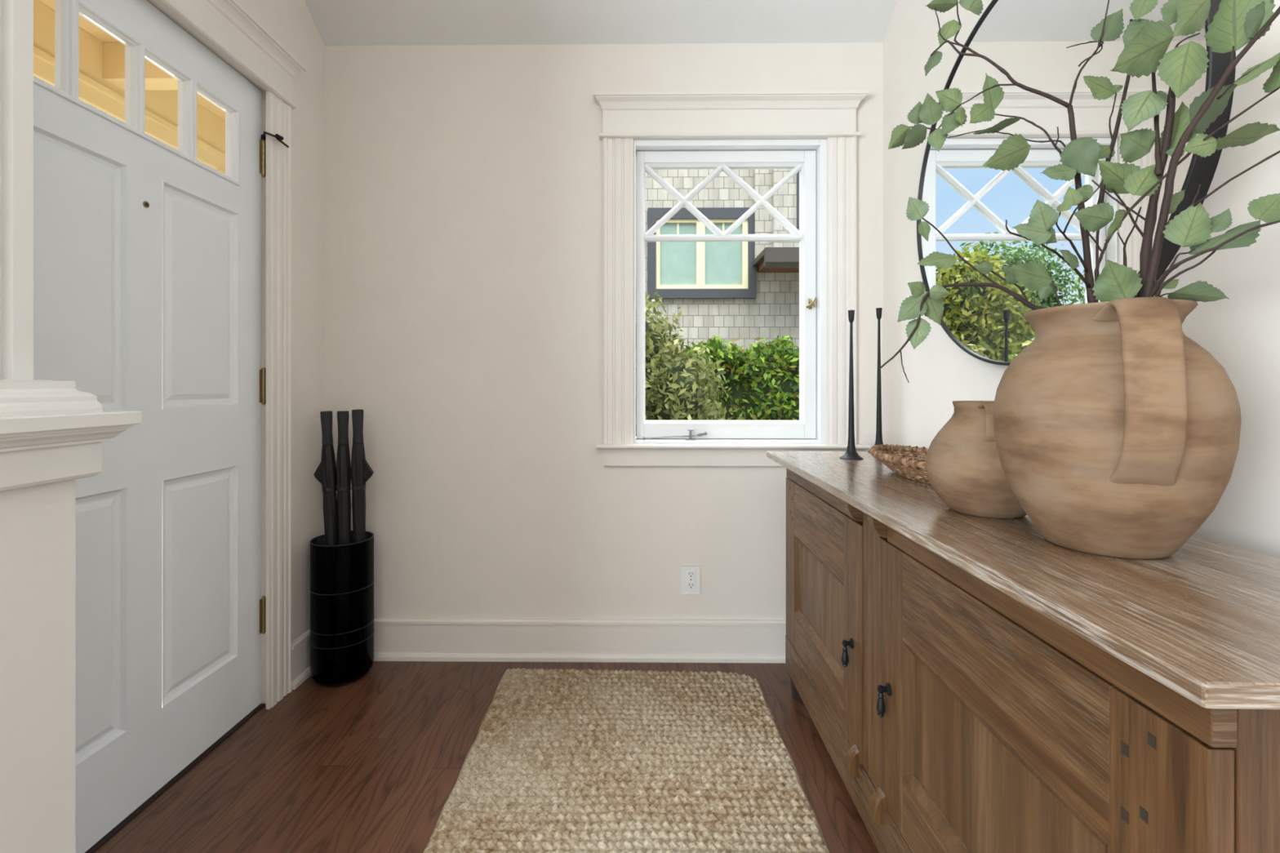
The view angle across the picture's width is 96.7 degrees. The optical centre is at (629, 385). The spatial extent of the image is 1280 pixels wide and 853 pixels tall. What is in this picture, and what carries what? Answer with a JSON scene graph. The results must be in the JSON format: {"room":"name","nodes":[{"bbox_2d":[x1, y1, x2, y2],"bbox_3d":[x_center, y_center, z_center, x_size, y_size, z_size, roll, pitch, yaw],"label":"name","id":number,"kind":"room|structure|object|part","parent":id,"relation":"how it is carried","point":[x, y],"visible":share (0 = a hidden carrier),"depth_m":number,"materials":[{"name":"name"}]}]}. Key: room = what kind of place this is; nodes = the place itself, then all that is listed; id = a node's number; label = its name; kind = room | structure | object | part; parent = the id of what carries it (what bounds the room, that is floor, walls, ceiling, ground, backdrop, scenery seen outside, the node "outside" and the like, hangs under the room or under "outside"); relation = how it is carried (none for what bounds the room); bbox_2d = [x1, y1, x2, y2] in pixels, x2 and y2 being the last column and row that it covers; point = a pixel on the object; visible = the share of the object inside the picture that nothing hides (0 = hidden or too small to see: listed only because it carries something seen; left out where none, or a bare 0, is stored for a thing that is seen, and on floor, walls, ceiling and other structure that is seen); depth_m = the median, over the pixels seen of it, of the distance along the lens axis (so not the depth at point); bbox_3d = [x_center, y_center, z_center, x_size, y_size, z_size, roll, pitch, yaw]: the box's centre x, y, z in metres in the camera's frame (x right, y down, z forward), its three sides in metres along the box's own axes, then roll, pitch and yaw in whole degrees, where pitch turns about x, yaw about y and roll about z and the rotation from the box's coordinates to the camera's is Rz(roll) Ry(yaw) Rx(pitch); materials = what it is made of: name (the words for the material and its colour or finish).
{"room":"entryway","nodes":[
{"label":"entryway","id":0,"kind":"room"},
{"bbox_2d":[0,0,141,852],"bbox_3d":[-1.072,-0.370,0.806,0.391,2.940,0.430,0,0,1],"label":"wall","id":1,"kind":"structure","parent":0,"point":[52,433],"depth_m":0.90,"materials":[{"name":"paint"}]},
{"bbox_3d":[-1.090,0.018,0.806,0.355,0.055,0.358,0,0,1],"label":"moulding","id":2,"kind":"part","parent":1,"relation":"part of","materials":[{"name":"paint"}]},
{"bbox_2d":[238,0,324,704],"bbox_3d":[-2.063,-0.400,1.474,1.644,3.000,1.665,0,0,1],"label":"wall","id":3,"kind":"structure","parent":0,"point":[291,22],"depth_m":2.16,"materials":[{"name":"paint"}]},
{"bbox_2d":[33,0,288,852],"bbox_3d":[-1.291,0.043,1.510,0.186,2.114,0.977,0,0,1],"label":"door","id":4,"kind":"structure","parent":3,"relation":"in","point":[147,255],"depth_m":1.51,"materials":[{"name":"paint"}]},
{"bbox_3d":[-1.285,-0.770,1.212,0.040,0.248,0.185,0,0,1],"label":"pane frame","id":5,"kind":"part","parent":4,"relation":"part of","materials":[{"name":"paint"}]},
{"bbox_3d":[-1.277,-0.248,1.292,0.013,0.624,0.296,0,0,1],"label":"raised panel","id":6,"kind":"part","parent":4,"relation":"part of","materials":[{"name":"paint"}]},
{"bbox_3d":[-1.277,0.565,1.292,0.013,0.622,0.296,0,0,1],"label":"raised panel","id":7,"kind":"part","parent":4,"relation":"part of","materials":[{"name":"paint"}]},
{"bbox_3d":[-1.284,-0.770,1.389,0.040,0.248,0.186,0,0,1],"label":"pane frame","id":8,"kind":"part","parent":4,"relation":"part of","materials":[{"name":"paint"}]},
{"bbox_3d":[-1.282,-0.770,1.562,0.040,0.248,0.179,0,0,1],"label":"pane frame","id":9,"kind":"part","parent":4,"relation":"part of","materials":[{"name":"paint"}]},
{"bbox_3d":[-1.273,-0.248,1.693,0.013,0.624,0.296,0,0,1],"label":"raised panel","id":10,"kind":"part","parent":4,"relation":"part of","materials":[{"name":"paint"}]},
{"bbox_3d":[-1.273,0.565,1.693,0.013,0.622,0.296,0,0,1],"label":"raised panel","id":11,"kind":"part","parent":4,"relation":"part of","materials":[{"name":"paint"}]},
{"bbox_3d":[-1.280,-0.770,1.745,0.040,0.248,0.193,0,0,1],"label":"pane frame","id":12,"kind":"part","parent":4,"relation":"part of","materials":[{"name":"paint"}]},
{"bbox_2d":[146,0,306,709],"bbox_3d":[-1.290,-0.035,1.488,0.201,2.270,1.202,0,0,1],"label":"door frame","id":13,"kind":"structure","parent":3,"relation":"attached to","point":[226,28],"depth_m":1.96,"materials":[{"name":"paint"}]},
{"bbox_3d":[-1.215,-1.141,1.487,0.051,0.058,1.202,0,0,1],"label":"cornice","id":14,"kind":"part","parent":13,"relation":"part of","materials":[{"name":"paint"}]},
{"bbox_3d":[-1.225,0.048,1.994,0.020,2.104,0.122,0,0,1],"label":"casing","id":15,"kind":"part","parent":13,"relation":"part of","materials":[{"name":"paint"}]},
{"bbox_2d":[292,629,311,689],"bbox_3d":[-1.221,1.018,2.166,0.024,0.163,0.216,0,0,1],"label":"baseboard","id":16,"kind":"structure","parent":3,"relation":"attached to","point":[301,645],"depth_m":2.11,"materials":[{"name":"paint"}]},
{"bbox_2d":[93,661,879,852],"bbox_3d":[-1.506,1.160,-0.564,9.000,0.120,6.040,0,0,1],"label":"floor","id":17,"kind":"structure","parent":0,"point":[371,763],"depth_m":1.64,"materials":[{"name":"brown wood"}]},
{"bbox_2d":[309,530,374,686],"bbox_3d":[-1.089,0.839,2.162,0.220,0.523,0.220,0,0,1],"label":"umbrella stand","id":18,"kind":"object","parent":17,"relation":"on","point":[342,630],"visible":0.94,"depth_m":2.07,"materials":[{"name":"black plastic"}]},
{"bbox_2d":[313,410,337,545],"bbox_3d":[-1.148,0.573,2.161,0.098,0.955,0.053,0,0,22],"label":"umbrella","id":19,"kind":"object","parent":18,"relation":"in","point":[325,473],"visible":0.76,"depth_m":2.14,"materials":[{"name":"fabric"}]},
{"bbox_3d":[-1.150,0.159,2.162,0.045,0.126,0.041,0,0,1],"label":"handle","id":20,"kind":"part","parent":19,"relation":"part of","materials":[{"name":"plastic"}]},
{"bbox_2d":[336,410,351,545],"bbox_3d":[-1.087,0.573,2.163,0.051,0.955,0.074,0,0,-25],"label":"umbrella","id":21,"kind":"object","parent":18,"relation":"in","point":[343,459],"visible":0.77,"depth_m":2.15,"materials":[{"name":"fabric"}]},
{"bbox_3d":[-1.095,0.159,2.175,0.043,0.126,0.044,0,0,1],"label":"handle","id":22,"kind":"part","parent":21,"relation":"part of","materials":[{"name":"plastic"}]},
{"bbox_2d":[351,408,373,542],"bbox_3d":[-1.013,0.570,2.170,0.086,0.960,0.059,0,0,1],"label":"umbrella","id":23,"kind":"object","parent":18,"relation":"in","point":[361,471],"visible":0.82,"depth_m":2.15,"materials":[{"name":"fabric"}]},
{"bbox_3d":[-1.032,0.153,2.162,0.041,0.126,0.042,0,0,1],"label":"handle","id":24,"kind":"part","parent":23,"relation":"part of","materials":[{"name":"plastic"}]},
{"bbox_2d":[423,667,830,852],"bbox_3d":[-0.006,1.088,1.427,0.965,0.024,1.534,0,0,1],"label":"rug","id":25,"kind":"object","parent":17,"relation":"on","point":[558,761],"visible":1,"depth_m":1.59,"materials":[{"name":"fabric"}]},
{"bbox_2d":[766,451,1279,852],"bbox_3d":[0.692,0.668,1.255,0.428,0.863,1.617,0,0,1],"label":"sideboard","id":26,"kind":"object","parent":17,"relation":"on","point":[971,684],"visible":0.98,"depth_m":0.79,"materials":[{"name":"brown wood"}]},
{"bbox_3d":[0.558,0.635,1.684,0.015,0.272,0.482,0,0,1],"label":"panel","id":27,"kind":"part","parent":26,"relation":"part of","materials":[{"name":"brown wood"}]},
{"bbox_3d":[0.563,0.829,1.684,0.023,0.118,0.480,0,0,1],"label":"door rail","id":28,"kind":"part","parent":26,"relation":"part of","materials":[{"name":"brown wood"}]},
{"bbox_3d":[0.563,0.414,1.684,0.023,0.172,0.480,0,0,1],"label":"door rail","id":29,"kind":"part","parent":26,"relation":"part of","materials":[{"name":"brown wood"}]},
{"bbox_3d":[0.530,0.650,1.387,0.026,0.069,0.024,0,0,1],"label":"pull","id":30,"kind":"part","parent":26,"relation":"part of","materials":[{"name":"black metal"}]},
{"bbox_3d":[0.552,0.949,1.273,0.026,0.118,1.525,0,0,1],"label":"rail","id":31,"kind":"part","parent":26,"relation":"part of","materials":[{"name":"brown wood"}]},
{"bbox_2d":[839,310,863,459],"bbox_3d":[0.724,-0.004,1.855,0.073,0.483,0.073,0,0,1],"label":"candlestick","id":32,"kind":"object","parent":26,"relation":"on","point":[851,453],"visible":1,"depth_m":1.85,"materials":[{"name":"black metal"}]},
{"bbox_3d":[0.724,-0.021,1.855,0.019,0.373,0.019,0,0,1],"label":"stem","id":33,"kind":"part","parent":32,"relation":"part of","materials":[{"name":"black metal"}]},
{"bbox_2d":[848,310,854,322],"bbox_3d":[0.724,-0.226,1.855,0.022,0.040,0.022,0,0,1],"label":"cup","id":34,"kind":"object","parent":32,"relation":"on","point":[851,313],"depth_m":1.85,"materials":[{"name":"black metal"}]},
{"bbox_2d":[867,307,883,453],"bbox_3d":[0.887,-0.019,2.021,0.073,0.513,0.073,0,0,1],"label":"candlestick","id":35,"kind":"object","parent":26,"relation":"on","point":[878,441],"visible":0.73,"depth_m":2.02,"materials":[{"name":"black metal"}]},
{"bbox_3d":[0.887,-0.036,2.021,0.019,0.403,0.019,0,0,1],"label":"stem","id":36,"kind":"part","parent":35,"relation":"part of","materials":[{"name":"black metal"}]},
{"bbox_2d":[875,307,882,319],"bbox_3d":[0.887,-0.256,2.021,0.022,0.040,0.022,0,0,1],"label":"cup","id":37,"kind":"object","parent":35,"relation":"on","point":[878,310],"depth_m":2.01,"materials":[{"name":"black metal"}]},
{"bbox_3d":[0.525,0.650,1.177,0.026,0.069,0.024,0,0,1],"label":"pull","id":38,"kind":"part","parent":26,"relation":"part of","materials":[{"name":"black metal"}]},
{"bbox_2d":[870,444,929,484],"bbox_3d":[0.767,0.205,1.454,0.230,0.064,0.481,0,0,-1],"label":"woven basket","id":39,"kind":"object","parent":26,"relation":"on","point":[902,461],"visible":0.46,"depth_m":1.47,"materials":[{"name":"wicker"}]},
{"bbox_3d":[0.542,0.829,0.870,0.023,0.118,0.498,0,0,1],"label":"door rail","id":40,"kind":"part","parent":26,"relation":"part of","materials":[{"name":"brown wood"}]},
{"bbox_2d":[925,400,1026,518],"bbox_3d":[0.671,0.133,1.068,0.204,0.208,0.204,0,0,1],"label":"terracotta vase","id":41,"kind":"object","parent":26,"relation":"on","point":[964,468],"visible":0.59,"depth_m":1.01,"materials":[{"name":"beige ceramic"}]},
{"bbox_3d":[0.649,0.065,1.001,0.060,0.072,0.040,0,0,18],"label":"handle","id":42,"kind":"part","parent":41,"relation":"part of","materials":[{"name":"ceramic"}]},
{"bbox_3d":[0.538,0.635,0.870,0.015,0.272,0.500,0,0,1],"label":"panel","id":43,"kind":"part","parent":26,"relation":"part of","materials":[{"name":"brown wood"}]},
{"bbox_3d":[0.542,0.414,0.870,0.023,0.172,0.498,0,0,1],"label":"door rail","id":44,"kind":"part","parent":26,"relation":"part of","materials":[{"name":"brown wood"}]},
{"bbox_2d":[993,297,1241,559],"bbox_3d":[0.704,0.061,0.842,0.277,0.352,0.278,0,0,-20],"label":"terracotta vase","id":45,"kind":"object","parent":26,"relation":"on","point":[1117,433],"visible":1,"depth_m":0.74,"materials":[{"name":"beige ceramic"}]},
{"bbox_2d":[880,196,1061,382],"bbox_3d":[0.553,-0.046,0.890,0.294,0.526,0.067,0,0,20],"label":"leafy branch","id":46,"kind":"object","parent":45,"relation":"in","point":[1034,276],"visible":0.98,"depth_m":0.92,"materials":[{"name":"green plant"}]},
{"bbox_2d":[888,0,1279,302],"bbox_3d":[0.628,-0.225,0.835,0.477,0.885,0.215,0,0,42],"label":"leafy branch","id":47,"kind":"object","parent":45,"relation":"in","point":[1080,155],"visible":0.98,"depth_m":0.86,"materials":[{"name":"green plant"}]},
{"bbox_3d":[0.657,0.009,0.730,0.078,0.247,0.089,0,0,23],"label":"handle","id":48,"kind":"part","parent":45,"relation":"part of","materials":[{"name":"ceramic"}]},
{"bbox_2d":[1083,0,1210,302],"bbox_3d":[0.731,-0.178,0.819,0.149,0.791,0.108,0,0,1],"label":"leafy branch","id":49,"kind":"object","parent":45,"relation":"in","point":[1146,42],"visible":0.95,"depth_m":0.81,"materials":[{"name":"green plant"}]},
{"bbox_2d":[1142,0,1279,297],"bbox_3d":[0.770,-0.162,0.771,0.168,0.759,0.067,0,0,35],"label":"leafy branch","id":50,"kind":"object","parent":45,"relation":"in","point":[1236,24],"visible":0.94,"depth_m":0.75,"materials":[{"name":"green plant"}]},
{"bbox_2d":[1147,193,1279,302],"bbox_3d":[0.762,-0.016,0.770,0.168,0.466,0.081,0,0,37],"label":"leafy branch","id":51,"kind":"object","parent":45,"relation":"in","point":[1192,228],"visible":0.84,"depth_m":0.76,"materials":[{"name":"green plant"}]},
{"bbox_3d":[0.711,0.633,0.516,0.328,0.750,0.020,0,0,1],"label":"panel","id":52,"kind":"part","parent":26,"relation":"part of","materials":[{"name":"brown wood"}]},
{"bbox_2d":[304,0,897,45],"bbox_3d":[-0.911,-1.677,-0.573,4.090,0.606,6.035,0,0,1],"label":"ceiling","id":53,"kind":"structure","parent":0,"point":[337,22],"depth_m":2.21,"materials":[{"name":"paint"}]},
{"bbox_2d":[324,42,883,619],"bbox_3d":[-0.108,-0.400,2.361,2.546,3.000,0.150,0,0,1],"label":"wall","id":54,"kind":"structure","parent":0,"point":[464,184],"depth_m":2.29,"materials":[{"name":"paint"}]},
{"bbox_2d":[373,617,786,663],"bbox_3d":[-0.109,1.018,2.274,2.246,0.163,0.024,0,0,1],"label":"baseboard","id":55,"kind":"structure","parent":54,"relation":"attached to","point":[395,639],"depth_m":2.27,"materials":[{"name":"paint"}]},
{"bbox_2d":[681,564,700,594],"bbox_3d":[0.246,0.776,2.278,0.075,0.114,0.009,0,0,1],"label":"wall outlet","id":56,"kind":"object","parent":54,"relation":"attached to","point":[691,574],"visible":1,"depth_m":2.28,"materials":[{"name":"white plastic"}]},
{"bbox_2d":[686,570,695,577],"bbox_3d":[0.246,0.754,2.277,0.035,0.030,0.005,0,0,1],"label":"receptacle","id":57,"kind":"object","parent":56,"relation":"attached to","point":[690,574],"depth_m":2.27,"materials":[{"name":"white plastic"}]},
{"bbox_2d":[686,581,695,589],"bbox_3d":[0.246,0.799,2.277,0.035,0.030,0.005,0,0,1],"label":"receptacle","id":58,"kind":"object","parent":56,"relation":"attached to","point":[690,584],"depth_m":2.27,"materials":[{"name":"white plastic"}]},
{"bbox_2d":[593,89,871,466],"bbox_3d":[0.405,-0.418,2.333,1.087,1.480,0.215,0,0,1],"label":"window","id":59,"kind":"structure","parent":54,"relation":"in","point":[808,157],"depth_m":2.27,"materials":[{"name":"white paint"}]},
{"bbox_3d":[-0.045,-0.378,2.274,0.121,1.220,0.022,0,0,1],"label":"casing","id":60,"kind":"part","parent":59,"relation":"part of","materials":[{"name":"paint"}]},
{"bbox_3d":[0.397,-1.129,2.254,1.073,0.058,0.054,0,0,1],"label":"cornice","id":61,"kind":"part","parent":59,"relation":"part of","materials":[{"name":"paint"}]},
{"bbox_3d":[0.847,-0.378,2.265,0.114,1.220,0.022,0,0,1],"label":"casing","id":62,"kind":"part","parent":59,"relation":"part of","materials":[{"name":"paint"}]},
{"bbox_2d":[883,0,1279,559],"bbox_3d":[1.058,-0.400,-0.669,0.150,3.000,5.885,0,0,1],"label":"wall","id":63,"kind":"structure","parent":0,"point":[1242,331],"depth_m":0.97,"materials":[{"name":"paint"}]},
{"bbox_2d":[916,0,1235,365],"bbox_3d":[0.984,-0.543,1.429,0.040,0.984,0.984,0,0,1],"label":"round mirror","id":64,"kind":"object","parent":63,"relation":"attached to","point":[971,203],"visible":0.6,"depth_m":1.39,"materials":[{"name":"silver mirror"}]},
{"label":"outside","id":65,"kind":"structure","parent":0,"visible":0},
{"bbox_3d":[0.128,1.625,12.224,28.000,0.150,19.550,0,0,1],"label":"ground","id":66,"kind":"structure","parent":65,"visible":0},
{"bbox_2d":[644,289,745,420],"bbox_3d":[-0.069,0.367,4.315,1.834,2.367,1.359,0,0,27],"label":"bush","id":67,"kind":"object","parent":66,"relation":"on","point":[673,391],"visible":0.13,"depth_m":3.98,"materials":[{"name":"green plant"}]},
{"bbox_2d":[644,168,799,365],"bbox_3d":[1.635,-2.475,8.108,5.900,8.050,3.750,0,0,1],"label":"house","id":68,"kind":"structure","parent":66,"relation":"on","point":[745,291],"depth_m":6.99,"materials":[{"name":"grey"}]},
{"bbox_3d":[0.597,-1.617,6.998,0.468,0.785,0.008,0,0,1],"label":"pane","id":69,"kind":"part","parent":68,"relation":"part of","materials":[{"name":"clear glass"}]},
{"bbox_3d":[0.883,-1.620,6.956,1.320,1.100,0.070,0,0,1],"label":"window trim","id":70,"kind":"part","parent":68,"relation":"part of","materials":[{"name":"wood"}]},
{"bbox_3d":[1.153,-1.617,6.992,0.480,0.785,0.008,0,0,1],"label":"pane","id":71,"kind":"part","parent":68,"relation":"part of","materials":[{"name":"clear glass"}]},
{"bbox_3d":[2.066,-2.320,6.789,0.130,0.860,0.040,0,0,1],"label":"bay window trim","id":72,"kind":"part","parent":68,"relation":"part of","materials":[{"name":"wood"}]},
{"bbox_2d":[672,333,799,420],"bbox_3d":[1.455,0.536,5.261,2.496,2.029,0.818,0,0,1],"label":"hedge","id":73,"kind":"object","parent":66,"relation":"on","point":[761,388],"visible":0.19,"depth_m":5.01,"materials":[{"name":"green plant"}]},
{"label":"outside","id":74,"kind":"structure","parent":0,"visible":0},
{"bbox_3d":[-7.728,1.500,-1.694,12.580,0.400,8.450,0,0,1],"label":"ground","id":75,"kind":"structure","parent":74,"visible":0},
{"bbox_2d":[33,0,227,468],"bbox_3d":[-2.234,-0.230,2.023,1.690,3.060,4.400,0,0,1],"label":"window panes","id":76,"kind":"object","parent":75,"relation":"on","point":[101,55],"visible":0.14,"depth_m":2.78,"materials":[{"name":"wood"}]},
{"bbox_3d":[-2.662,-1.445,1.978,0.195,0.030,4.300,0,0,1],"label":"beam trim","id":77,"kind":"part","parent":76,"relation":"part of","materials":[{"name":"beige paint"}]}
]}

